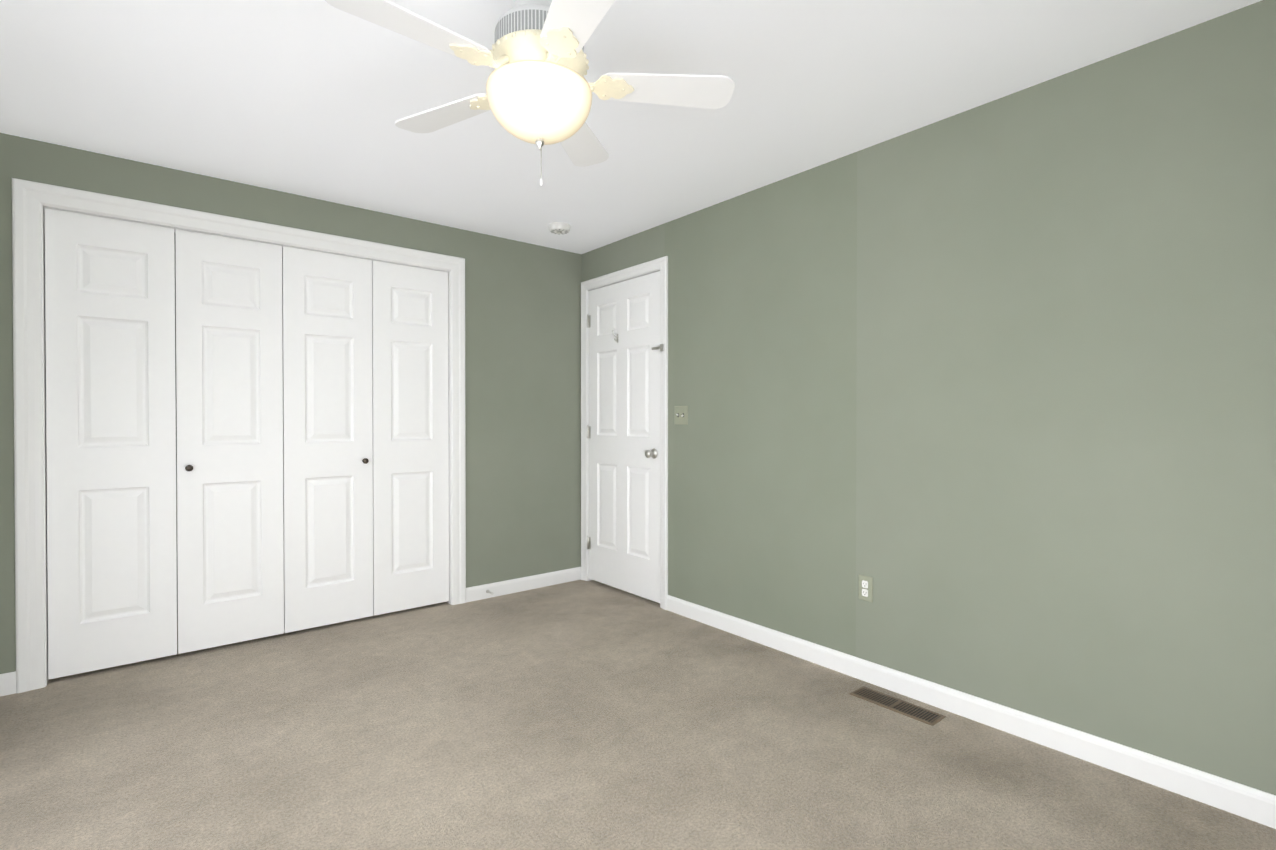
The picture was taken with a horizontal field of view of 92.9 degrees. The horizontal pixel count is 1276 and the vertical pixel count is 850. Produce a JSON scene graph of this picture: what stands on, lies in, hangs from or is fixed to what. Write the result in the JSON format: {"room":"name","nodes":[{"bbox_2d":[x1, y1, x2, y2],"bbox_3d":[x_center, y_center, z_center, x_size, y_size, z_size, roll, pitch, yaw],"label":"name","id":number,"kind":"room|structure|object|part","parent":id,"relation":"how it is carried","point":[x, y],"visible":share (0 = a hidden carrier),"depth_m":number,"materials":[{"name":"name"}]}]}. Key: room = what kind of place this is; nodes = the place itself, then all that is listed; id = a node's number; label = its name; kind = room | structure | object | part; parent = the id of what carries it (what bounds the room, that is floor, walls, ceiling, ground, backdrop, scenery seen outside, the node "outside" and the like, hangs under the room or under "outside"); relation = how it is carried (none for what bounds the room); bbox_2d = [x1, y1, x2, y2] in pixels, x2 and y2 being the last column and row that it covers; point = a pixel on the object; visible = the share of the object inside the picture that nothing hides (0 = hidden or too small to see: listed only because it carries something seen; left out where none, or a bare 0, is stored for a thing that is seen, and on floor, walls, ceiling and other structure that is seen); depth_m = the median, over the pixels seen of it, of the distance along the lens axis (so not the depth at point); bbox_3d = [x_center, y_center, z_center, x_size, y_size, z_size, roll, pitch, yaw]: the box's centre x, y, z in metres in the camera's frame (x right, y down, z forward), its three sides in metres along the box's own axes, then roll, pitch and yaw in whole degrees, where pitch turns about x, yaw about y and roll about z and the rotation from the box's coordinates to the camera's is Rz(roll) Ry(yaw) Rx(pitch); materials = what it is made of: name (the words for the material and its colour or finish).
{"room":"empty bedroom","nodes":[
{"label":"empty bedroom","id":0,"kind":"room"},
{"bbox_2d":[0,133,581,673],"bbox_3d":[-1.766,-0.052,3.530,3.620,2.440,0.120,0,1,-40],"label":"wall","id":1,"kind":"structure","parent":0,"point":[523,393],"depth_m":4.07,"materials":[{"name":"green paint"}]},
{"bbox_2d":[45,209,176,678],"bbox_3d":[-2.505,0.086,2.900,0.465,2.134,0.032,0,1,-40],"label":"bifold door","id":2,"kind":"structure","parent":1,"relation":"in","point":[111,432],"depth_m":2.88,"materials":[{"name":"white wood"}]},
{"bbox_2d":[175,229,283,653],"bbox_3d":[-2.130,0.084,3.184,0.465,2.134,0.071,0,1,-40],"label":"bifold door","id":3,"kind":"structure","parent":1,"relation":"in","point":[229,437],"depth_m":3.18,"materials":[{"name":"white wood"}]},
{"bbox_2d":[12,178,465,692],"bbox_3d":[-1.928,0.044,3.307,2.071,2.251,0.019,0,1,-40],"label":"trim","id":4,"kind":"structure","parent":1,"relation":"attached to","point":[29,198],"depth_m":2.70,"materials":[{"name":"white wood"}]},
{"bbox_2d":[0,567,580,695],"bbox_3d":[-1.723,1.122,3.488,3.380,0.093,0.013,0,1,-40],"label":"baseboard","id":5,"kind":"structure","parent":1,"relation":"attached to","point":[8,680],"depth_m":4.17,"materials":[{"name":"white wood"}]},
{"bbox_2d":[282,247,372,632],"bbox_3d":[-1.768,0.081,3.482,0.465,2.134,0.071,0,1,-40],"label":"bifold door","id":6,"kind":"structure","parent":1,"relation":"in","point":[327,439],"depth_m":3.48,"materials":[{"name":"white wood"}]},
{"bbox_2d":[372,261,448,615],"bbox_3d":[-1.419,0.079,3.796,0.465,2.134,0.032,0,1,-40],"label":"bifold door","id":7,"kind":"structure","parent":1,"relation":"in","point":[410,437],"depth_m":3.78,"materials":[{"name":"white wood"}]},
{"bbox_2d":[582,253,585,281],"bbox_3d":[-0.358,-0.061,4.573,0.120,2.440,0.062,0,1,-40],"label":"wall","id":8,"kind":"structure","parent":0,"point":[583,267],"depth_m":4.52,"materials":[{"name":"green paint"}]},
{"bbox_2d":[0,0,1261,253],"bbox_3d":[-0.282,-1.307,1.722,3.620,0.100,4.780,0,1,-40],"label":"ceiling","id":9,"kind":"structure","parent":0,"point":[312,98],"depth_m":2.27,"materials":[{"name":"white paint"}]},
{"bbox_2d":[325,0,734,185],"bbox_3d":[-0.303,-0.969,1.697,1.048,0.576,1.083,0,1,-40],"label":"ceiling fan","id":10,"kind":"object","parent":9,"relation":"hanging from","point":[540,89],"visible":1,"depth_m":1.63,"materials":[{"name":"white metal"}]},
{"bbox_3d":[-0.279,-0.888,1.725,0.298,0.148,0.298,0,1,-40],"label":"globe","id":11,"kind":"part","parent":10,"relation":"part of","materials":[{"name":"beige glass"}]},
{"bbox_2d":[548,222,570,234],"bbox_3d":[-0.503,-1.254,3.878,0.144,0.042,0.144,0,1,-40],"label":"smoke detector","id":12,"kind":"object","parent":9,"relation":"attached to","point":[559,228],"visible":1,"depth_m":3.83,"materials":[{"name":"white plastic"}]},
{"bbox_2d":[0,580,1275,849],"bbox_3d":[-0.425,1.230,2.112,3.870,0.100,5.530,0,1,-40],"label":"floor","id":13,"kind":"structure","parent":0,"point":[584,714],"depth_m":2.16,"materials":[{"name":"carpet"}]},
{"bbox_2d":[849,686,945,725],"bbox_3d":[1.081,1.173,2.545,0.115,0.006,0.360,0,1,-40],"label":"air vent register","id":14,"kind":"object","parent":13,"relation":"on","point":[915,712],"visible":1,"depth_m":2.53,"materials":[{"name":"brown metal"}]},
{"bbox_2d":[586,0,1275,794],"bbox_3d":[1.125,-0.046,2.777,0.120,2.440,4.598,0,1,-40],"label":"wall","id":15,"kind":"structure","parent":0,"point":[983,396],"depth_m":2.28,"materials":[{"name":"green paint"}]},
{"bbox_2d":[587,271,659,602],"bbox_3d":[-0.126,0.077,4.181,0.102,2.130,0.814,0,1,-40],"label":"entry door","id":16,"kind":"structure","parent":15,"relation":"in","point":[623,428],"depth_m":4.16,"materials":[{"name":"white wood"}]},
{"bbox_2d":[652,344,663,350],"bbox_3d":[0.123,-0.488,3.850,0.016,0.044,0.102,0,1,-40],"label":"door latch","id":17,"kind":"object","parent":16,"relation":"attached to","point":[661,347],"depth_m":3.83,"materials":[{"name":"silver metal"}]},
{"bbox_2d":[581,256,667,609],"bbox_3d":[-0.075,0.049,4.217,0.138,2.227,0.952,0,1,-40],"label":"door frame","id":18,"kind":"structure","parent":15,"relation":"attached to","point":[661,263],"depth_m":3.97,"materials":[{"name":"white wood"}]},
{"bbox_2d":[674,406,687,424],"bbox_3d":[0.259,-0.060,3.716,0.021,0.115,0.116,0,1,-40],"label":"switch plate","id":19,"kind":"object","parent":15,"relation":"attached to","point":[681,416],"visible":1,"depth_m":3.71,"materials":[{"name":"beige plastic"}]},
{"bbox_2d":[858,574,872,602],"bbox_3d":[1.043,0.750,2.781,0.009,0.115,0.070,0,1,-40],"label":"electrical outlet plate","id":20,"kind":"object","parent":15,"relation":"attached to","point":[865,588],"visible":1,"depth_m":2.78,"materials":[{"name":"beige plastic"}]},
{"bbox_2d":[666,595,1275,828],"bbox_3d":[1.323,1.130,2.443,0.013,0.093,3.577,0,1,-40],"label":"baseboard","id":21,"kind":"structure","parent":15,"relation":"attached to","point":[1247,802],"depth_m":2.28,"materials":[{"name":"white wood"}]}
]}

